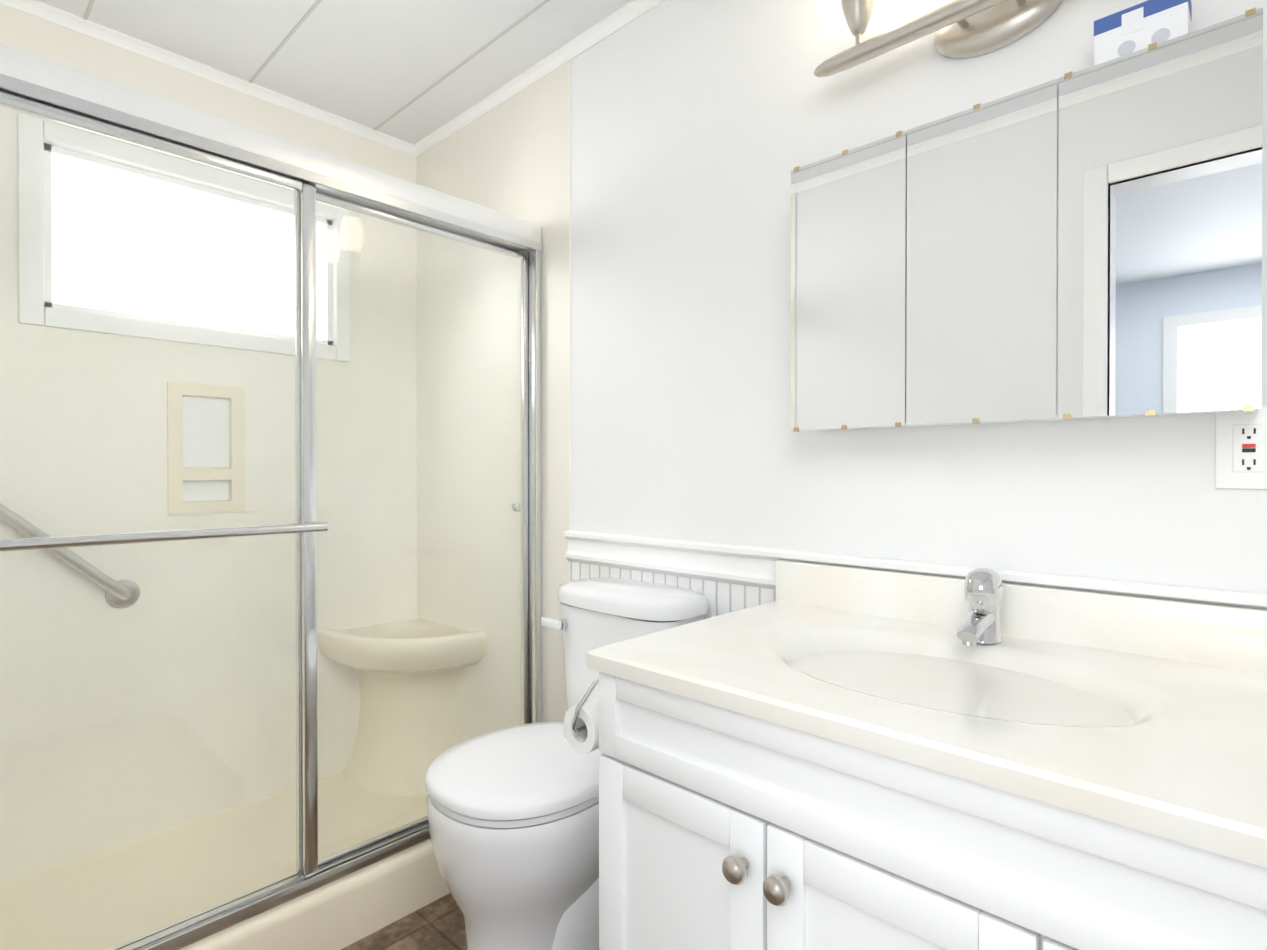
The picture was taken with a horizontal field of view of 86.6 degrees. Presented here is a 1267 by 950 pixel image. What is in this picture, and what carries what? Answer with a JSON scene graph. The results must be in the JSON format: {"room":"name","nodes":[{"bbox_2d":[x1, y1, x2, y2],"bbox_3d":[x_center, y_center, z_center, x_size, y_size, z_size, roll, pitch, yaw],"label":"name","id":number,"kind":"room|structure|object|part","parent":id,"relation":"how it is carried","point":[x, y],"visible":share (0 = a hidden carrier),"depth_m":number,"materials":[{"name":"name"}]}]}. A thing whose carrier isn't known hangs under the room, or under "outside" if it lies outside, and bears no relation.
{"room":"bathroom","nodes":[
{"label":"bathroom","id":0,"kind":"room"},
{"bbox_2d":[183,396,228,500],"bbox_3d":[-1.388,-0.059,1.983,0.001,2.350,1.620,0,0,43],"label":"wall","id":1,"kind":"structure","parent":0,"point":[209,449],"depth_m":2.06,"materials":[{"name":"paint"}]},
{"bbox_2d":[17,113,349,361],"bbox_3d":[-1.312,-0.665,2.067,0.068,0.540,0.862,0,0,43],"label":"window","id":2,"kind":"structure","parent":1,"relation":"in","point":[157,286],"depth_m":1.99,"materials":[{"name":"white glass"}]},
{"bbox_2d":[0,0,415,156],"bbox_3d":[-1.335,-1.219,1.995,0.028,0.030,1.520,0,0,43],"label":"crown molding","id":3,"kind":"structure","parent":1,"relation":"attached to","point":[39,9],"depth_m":2.02,"materials":[{"name":"white paint"}]},
{"bbox_2d":[37,0,631,144],"bbox_3d":[-0.282,-1.228,1.003,2.920,0.004,1.520,0,0,43],"label":"ceiling","id":4,"kind":"structure","parent":0,"point":[372,64],"depth_m":1.92,"materials":[{"name":"paint"}]},
{"bbox_2d":[341,893,466,949],"bbox_3d":[-0.353,1.121,1.015,3.020,0.001,1.620,0,0,43],"label":"floor","id":5,"kind":"structure","parent":0,"point":[438,924],"depth_m":1.64,"materials":[{"name":"tile"}]},
{"bbox_2d":[0,771,449,949],"bbox_3d":[-1.063,1.042,1.752,0.774,0.150,1.518,0,0,43],"label":"pan","id":6,"kind":"object","parent":5,"relation":"on","point":[344,913],"visible":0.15,"depth_m":1.72,"materials":[{"name":"plastic"}]},
{"bbox_2d":[110,825,430,949],"bbox_3d":[-0.818,0.953,1.521,0.062,0.029,1.508,0,0,43],"label":"door track","id":7,"kind":"object","parent":6,"relation":"on","point":[350,859],"depth_m":1.50,"materials":[{"name":"silver metal"}]},
{"bbox_3d":[-0.838,0.953,1.539,0.008,0.029,1.508,0,0,43],"label":"shower door track lip","id":8,"kind":"part","parent":7,"relation":"part of","materials":[{"name":"silver metal"}]},
{"bbox_2d":[0,3,569,882],"bbox_3d":[-1.024,-0.083,1.714,0.890,2.300,1.528,0,0,43],"label":"wall surround","id":9,"kind":"object","parent":6,"relation":"on","point":[510,155],"depth_m":2.08,"materials":[{"name":"plastic"}]},
{"bbox_2d":[0,502,130,599],"bbox_3d":[-1.571,0.127,1.724,0.054,0.451,0.461,0,0,43],"label":"grab bar","id":10,"kind":"object","parent":9,"relation":"attached to","point":[63,558],"depth_m":1.78,"materials":[{"name":"silver metal"}]},
{"bbox_2d":[105,580,139,607],"bbox_3d":[-1.440,0.336,1.897,0.011,0.080,0.080,0,0,43],"label":"flange","id":11,"kind":"object","parent":9,"relation":"attached to","point":[110,596],"depth_m":1.90,"materials":[{"name":"silver metal"}]},
{"bbox_2d":[167,381,182,513],"bbox_3d":[-1.356,-0.080,1.989,0.007,0.392,0.037,0,0,43],"label":"flange","id":12,"kind":"object","parent":9,"relation":"attached to","point":[176,503],"depth_m":1.99,"materials":[{"name":"plastic"}]},
{"bbox_2d":[183,480,230,501],"bbox_3d":[-1.318,0.048,2.068,0.045,0.065,0.130,0,0,43],"label":"shower niche","id":13,"kind":"object","parent":9,"relation":"attached to","point":[215,500],"depth_m":2.09,"materials":[{"name":"plastic"}]},
{"bbox_2d":[183,395,230,468],"bbox_3d":[-1.329,-0.130,2.077,0.075,0.220,0.130,0,0,43],"label":"shower niche","id":14,"kind":"object","parent":9,"relation":"attached to","point":[229,467],"depth_m":2.10,"materials":[{"name":"plastic"}]},
{"bbox_2d":[183,501,231,513],"bbox_3d":[-1.299,0.098,2.051,0.007,0.035,0.130,0,0,43],"label":"flange","id":15,"kind":"object","parent":9,"relation":"attached to","point":[186,506],"depth_m":2.05,"materials":[{"name":"plastic"}]},
{"bbox_2d":[183,468,231,479],"bbox_3d":[-1.299,-0.002,2.050,0.007,0.035,0.130,0,0,43],"label":"flange","id":16,"kind":"object","parent":9,"relation":"attached to","point":[205,472],"depth_m":2.05,"materials":[{"name":"plastic"}]},
{"bbox_2d":[183,382,231,397],"bbox_3d":[-1.299,-0.258,2.049,0.007,0.037,0.130,0,0,43],"label":"flange","id":17,"kind":"object","parent":9,"relation":"attached to","point":[202,387],"depth_m":2.05,"materials":[{"name":"plastic"}]},
{"bbox_2d":[231,386,244,511],"bbox_3d":[-1.241,-0.081,2.110,0.007,0.392,0.037,0,0,43],"label":"flange","id":18,"kind":"object","parent":9,"relation":"attached to","point":[236,467],"depth_m":2.11,"materials":[{"name":"plastic"}]},
{"bbox_3d":[-0.785,0.592,2.279,0.470,0.134,0.385,0,0,43],"label":"seat","id":19,"kind":"part","parent":9,"relation":"part of","materials":[{"name":"plastic"}]},
{"label":"wall panel","id":20,"kind":"part","parent":9,"relation":"part of","materials":[{"name":"beige plastic"}]},
{"bbox_2d":[570,60,570,529],"bbox_3d":[-0.183,-0.059,1.958,0.001,2.350,0.004,0,0,43],"label":"right edge of the shower wall","id":21,"kind":"object","parent":9,"relation":"attached to","point":[570,294],"visible":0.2,"depth_m":1.96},
{"bbox_3d":[-1.327,0.136,0.974,0.060,1.639,0.022,0,0,43],"label":"door jamb","id":22,"kind":"object","parent":9,"relation":"attached to","visible":0},
{"bbox_2d":[0,106,522,949],"bbox_3d":[-0.817,0.132,1.516,0.033,1.621,1.453,0,0,43],"label":"shower door","id":23,"kind":"structure","parent":22,"relation":"attached to","point":[264,580],"depth_m":1.43,"materials":[{"name":"clear glass"}]},
{"bbox_2d":[0,88,301,191],"bbox_3d":[-1.030,-0.666,1.264,0.018,0.030,0.777,0,0,43],"label":"rail","id":24,"kind":"object","parent":23,"relation":"attached to","point":[49,111],"visible":0.98,"depth_m":1.32,"materials":[{"name":"silver metal"}]},
{"bbox_3d":[-1.026,0.133,1.274,0.005,1.621,0.815,0,0,43],"label":"glass","id":25,"kind":"part","parent":23,"relation":"part of","materials":[{"name":"clear glass"}]},
{"bbox_2d":[119,874,303,949],"bbox_3d":[-1.030,0.937,1.274,0.018,0.022,0.777,0,0,43],"label":"rail","id":26,"kind":"object","parent":23,"relation":"attached to","point":[177,929],"visible":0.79,"depth_m":1.42,"materials":[{"name":"silver metal"}]},
{"bbox_2d":[294,190,301,875],"bbox_3d":[-0.778,0.132,1.577,0.018,1.629,0.024,0,0,43],"label":"stile","id":27,"kind":"object","parent":23,"relation":"attached to","point":[298,562],"depth_m":1.57,"materials":[{"name":"silver metal"}]},
{"bbox_2d":[300,179,317,879],"bbox_3d":[-0.754,0.132,1.562,0.018,1.629,0.030,0,0,43],"label":"stile","id":28,"kind":"object","parent":23,"relation":"attached to","point":[309,545],"visible":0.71,"depth_m":1.55,"materials":[{"name":"silver metal"}]},
{"bbox_2d":[318,815,427,871],"bbox_3d":[-0.554,0.934,1.820,0.018,0.022,0.631,0,0,43],"label":"rail","id":29,"kind":"object","parent":23,"relation":"attached to","point":[338,857],"visible":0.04,"depth_m":1.70,"materials":[{"name":"silver metal"}]},
{"bbox_3d":[-0.556,0.130,1.813,0.005,1.621,0.663,0,0,43],"label":"glass","id":30,"kind":"part","parent":23,"relation":"part of","materials":[{"name":"clear glass"}]},
{"bbox_2d":[316,187,523,258],"bbox_3d":[-0.554,-0.669,1.811,0.018,0.030,0.631,0,0,43],"label":"rail","id":31,"kind":"object","parent":23,"relation":"attached to","point":[335,199],"visible":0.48,"depth_m":1.77,"materials":[{"name":"silver metal"}]},
{"bbox_2d":[511,502,520,511],"bbox_3d":[-0.353,0.096,2.006,0.025,0.028,0.028,0,0,43],"label":"door knob","id":32,"kind":"object","parent":23,"relation":"attached to","point":[516,506],"visible":1,"depth_m":2.00,"materials":[{"name":"silver metal"}]},
{"bbox_2d":[521,249,527,724],"bbox_3d":[-0.332,0.129,2.051,0.018,1.629,0.016,0,0,43],"label":"stile","id":33,"kind":"object","parent":23,"relation":"attached to","point":[524,488],"visible":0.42,"depth_m":2.04,"materials":[{"name":"silver metal"}]},
{"bbox_2d":[344,667,461,795],"bbox_3d":[-0.793,0.860,2.339,0.378,0.407,0.310,0,0,43],"label":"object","id":34,"kind":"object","parent":6,"relation":"on","point":[397,739],"depth_m":2.31,"materials":[{"name":"plastic"}]},
{"bbox_2d":[425,577,707,949],"bbox_3d":[-0.147,0.694,1.486,0.400,0.850,0.622,0,0,43],"label":"toilet","id":35,"kind":"object","parent":5,"relation":"on","point":[513,816],"visible":0.73,"depth_m":1.30,"materials":[{"name":"white ceramic"}]},
{"bbox_3d":[-0.191,0.878,1.441,0.372,0.481,0.495,0,0,43],"label":"bowl","id":36,"kind":"part","parent":35,"relation":"part of","materials":[{"name":"white ceramic"}]},
{"bbox_3d":[-0.216,0.628,1.413,0.364,0.018,0.412,0,0,43],"label":"seat","id":37,"kind":"part","parent":35,"relation":"part of","materials":[{"name":"white plastic"}]},
{"bbox_3d":[-0.214,0.603,1.414,0.378,0.033,0.426,0,0,43],"label":"seat lid","id":38,"kind":"part","parent":35,"relation":"part of","materials":[{"name":"white plastic"}]},
{"bbox_3d":[-0.203,0.366,1.659,0.070,0.022,0.012,0,0,43],"label":"lever arm","id":39,"kind":"part","parent":35,"relation":"part of"},
{"bbox_3d":[-0.009,0.494,1.632,0.370,0.348,0.196,0,0,43],"label":"tank","id":40,"kind":"part","parent":35,"relation":"part of","materials":[{"name":"white ceramic"}]},
{"bbox_3d":[-0.009,0.293,1.631,0.400,0.051,0.218,0,0,43],"label":"tank lid","id":41,"kind":"part","parent":35,"relation":"part of","materials":[{"name":"white ceramic"}]},
{"bbox_2d":[564,560,1266,949],"bbox_3d":[0.534,0.637,0.842,1.296,0.970,0.595,0,0,43],"label":"bathroom vanity","id":42,"kind":"object","parent":5,"relation":"on","point":[816,756],"visible":1,"depth_m":0.82,"materials":[{"name":"white paint"}]},
{"bbox_3d":[-0.044,0.364,1.095,0.037,0.092,0.126,0,0,43],"label":"arm","id":43,"kind":"part","parent":42,"relation":"part of"},
{"bbox_3d":[-0.029,0.713,1.021,0.050,0.567,0.019,0,0,43],"label":"door","id":44,"kind":"part","parent":42,"relation":"part of","materials":[{"name":"white paint"}]},
{"bbox_3d":[0.059,0.455,0.936,0.193,0.050,0.019,0,0,43],"label":"door","id":45,"kind":"part","parent":42,"relation":"part of","materials":[{"name":"white paint"}]},
{"bbox_3d":[0.062,0.713,0.941,0.197,0.471,0.011,0,0,43],"label":"door","id":46,"kind":"part","parent":42,"relation":"part of","materials":[{"name":"white paint"}]},
{"bbox_3d":[0.129,0.488,0.836,0.033,0.033,0.032,0,0,43],"label":"knob","id":47,"kind":"part","parent":42,"relation":"part of","materials":[{"name":"silver metal"}]},
{"bbox_3d":[0.148,0.714,0.855,0.050,0.567,0.019,0,0,43],"label":"door","id":48,"kind":"part","parent":42,"relation":"part of","materials":[{"name":"white paint"}]},
{"bbox_3d":[0.172,0.489,0.796,0.033,0.033,0.032,0,0,43],"label":"knob","id":49,"kind":"part","parent":42,"relation":"part of","materials":[{"name":"silver metal"}]},
{"bbox_3d":[0.188,0.714,0.817,0.050,0.567,0.019,0,0,43],"label":"door","id":50,"kind":"part","parent":42,"relation":"part of","materials":[{"name":"white paint"}]},
{"bbox_3d":[0.278,0.715,0.737,0.195,0.471,0.011,0,0,43],"label":"door","id":51,"kind":"part","parent":42,"relation":"part of","materials":[{"name":"white paint"}]},
{"bbox_3d":[0.276,0.456,0.733,0.191,0.050,0.019,0,0,43],"label":"door","id":52,"kind":"part","parent":42,"relation":"part of","materials":[{"name":"white paint"}]},
{"bbox_2d":[586,600,1266,867],"bbox_3d":[0.568,0.335,0.825,1.225,0.128,0.568,0,0,43],"label":"countertop","id":53,"kind":"structure","parent":42,"relation":"on","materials":[{"name":"stone"}]},
{"bbox_2d":[957,568,1002,645],"bbox_3d":[0.549,0.210,1.071,0.053,0.118,0.117,0,0,43],"label":"faucet","id":54,"kind":"object","parent":53,"relation":"on","point":[983,587],"depth_m":1.07,"materials":[{"name":"silver metal"}]},
{"bbox_3d":[0.363,0.715,0.652,0.050,0.567,0.019,0,0,43],"label":"door","id":55,"kind":"part","parent":42,"relation":"part of","materials":[{"name":"white paint"}]},
{"bbox_3d":[0.403,0.715,0.614,0.050,0.567,0.019,0,0,43],"label":"door","id":56,"kind":"part","parent":42,"relation":"part of","materials":[{"name":"white paint"}]},
{"bbox_2d":[571,0,1266,592],"bbox_3d":[0.202,-0.057,1.598,3.020,2.350,0.001,0,0,43],"label":"wall","id":57,"kind":"structure","parent":0,"point":[701,130],"depth_m":1.49,"materials":[{"name":"paint"}]},
{"bbox_2d":[0,43,540,249],"bbox_3d":[-0.818,-0.720,1.510,0.066,0.067,1.508,0,0,43],"label":"header","id":58,"kind":"object","parent":57,"relation":"attached to","point":[19,64],"visible":0.77,"depth_m":1.45,"materials":[{"name":"white"}]},
{"bbox_2d":[0,74,542,251],"bbox_3d":[-0.793,-0.685,1.488,0.006,0.022,1.508,0,0,43],"label":"shower door header lip","id":59,"kind":"object","parent":57,"relation":"attached to","point":[9,83],"visible":1,"depth_m":1.43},
{"bbox_2d":[527,248,541,723],"bbox_3d":[-0.308,0.130,2.056,0.060,1.639,0.022,0,0,43],"label":"door jamb","id":60,"kind":"object","parent":57,"relation":"attached to","point":[534,517],"visible":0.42,"depth_m":2.04,"materials":[{"name":"silver metal"}]},
{"bbox_2d":[414,0,665,156],"bbox_3d":[0.229,-1.217,1.546,2.920,0.030,0.028,0,0,43],"label":"crown molding","id":61,"kind":"structure","parent":57,"relation":"attached to","point":[617,20],"depth_m":2.00,"materials":[{"name":"white paint"}]},
{"bbox_2d":[569,561,775,618],"bbox_3d":[0.557,0.684,1.263,2.038,0.872,0.008,0,0,43],"label":"wall panel","id":62,"kind":"object","parent":57,"relation":"attached to","point":[724,598],"visible":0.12,"depth_m":1.61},
{"bbox_2d":[564,530,1266,609],"bbox_3d":[0.551,0.209,1.253,2.038,0.089,0.026,0,0,43],"label":"trim","id":63,"kind":"structure","parent":57,"relation":"attached to","point":[742,565],"depth_m":1.50,"materials":[{"name":"white paint"}]},
{"bbox_2d":[814,0,1062,77],"bbox_3d":[0.595,-0.892,1.134,0.610,0.291,0.128,0,0,43],"label":"sconce","id":64,"kind":"object","parent":57,"relation":"attached to","point":[967,28],"visible":1,"depth_m":1.19,"materials":[{"name":"silver metal"}]},
{"bbox_3d":[0.424,-0.818,1.267,0.011,0.030,0.011,0,0,43],"label":"stem","id":65,"kind":"part","parent":64,"relation":"part of","materials":[{"name":"silver metal"}]},
{"bbox_3d":[0.630,-0.804,1.173,0.210,0.116,0.024,0,0,43],"label":"plate","id":66,"kind":"part","parent":64,"relation":"part of","materials":[{"name":"silver metal"}]},
{"bbox_2d":[776,560,1266,673],"bbox_3d":[0.755,0.228,1.024,1.225,0.086,0.020,0,0,43],"label":"backsplash","id":67,"kind":"structure","parent":57,"relation":"attached to","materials":[{"name":"stone"}]},
{"bbox_2d":[791,7,1262,431],"bbox_3d":[0.599,-0.344,1.139,0.682,0.520,0.118,0,0,43],"label":"medicine cabinet","id":68,"kind":"object","parent":57,"relation":"attached to","point":[1086,243],"visible":1,"depth_m":1.02,"materials":[{"name":"white mirror"}]},
{"bbox_3d":[0.395,-0.345,1.256,0.226,0.514,0.005,0,0,43],"label":"door","id":69,"kind":"part","parent":68,"relation":"part of","materials":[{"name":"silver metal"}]},
{"bbox_3d":[0.561,-0.344,1.099,0.226,0.514,0.005,0,0,43],"label":"door","id":70,"kind":"part","parent":68,"relation":"part of","materials":[{"name":"silver metal"}]},
{"bbox_2d":[1094,0,1191,65],"bbox_3d":[0.759,-0.645,1.004,0.111,0.089,0.057,0,0,43],"label":"box","id":71,"kind":"object","parent":68,"relation":"on","point":[1138,27],"visible":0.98,"depth_m":0.98,"materials":[{"name":"white cardboard"}]},
{"bbox_2d":[1117,40,1135,55],"bbox_3d":[0.729,-0.631,0.994,0.022,0.022,0.001,0,0,43],"label":"print","id":72,"kind":"object","parent":71,"relation":"attached to","point":[1124,47],"depth_m":0.99,"materials":[{"name":"grey"}]},
{"bbox_2d":[1151,28,1169,43],"bbox_3d":[0.758,-0.631,0.967,0.022,0.022,0.001,0,0,43],"label":"print","id":73,"kind":"object","parent":71,"relation":"attached to","point":[1159,35],"depth_m":0.97,"materials":[{"name":"grey"}]},
{"bbox_3d":[0.727,-0.343,0.943,0.226,0.514,0.005,0,0,43],"label":"door","id":74,"kind":"part","parent":68,"relation":"part of","materials":[{"name":"silver metal"}]},
{"bbox_2d":[1215,407,1266,488],"bbox_3d":[0.875,-0.038,0.956,0.072,0.116,0.010,0,0,43],"label":"outlet","id":75,"kind":"object","parent":57,"relation":"attached to","point":[1241,451],"visible":0.88,"depth_m":0.96,"materials":[{"name":"white plastic"}]},
{"bbox_3d":[-1.278,0.122,0.960,0.046,0.020,0.016,0,0,43],"label":"post","id":76,"kind":"object","parent":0,"visible":0},
{"bbox_2d":[0,522,327,551],"bbox_3d":[-0.984,0.120,1.245,0.020,0.021,0.815,0,0,43],"label":"door towel bar","id":77,"kind":"object","parent":76,"relation":"attached to","point":[22,544],"visible":1,"depth_m":1.29,"materials":[{"name":"silver metal"}]}
]}

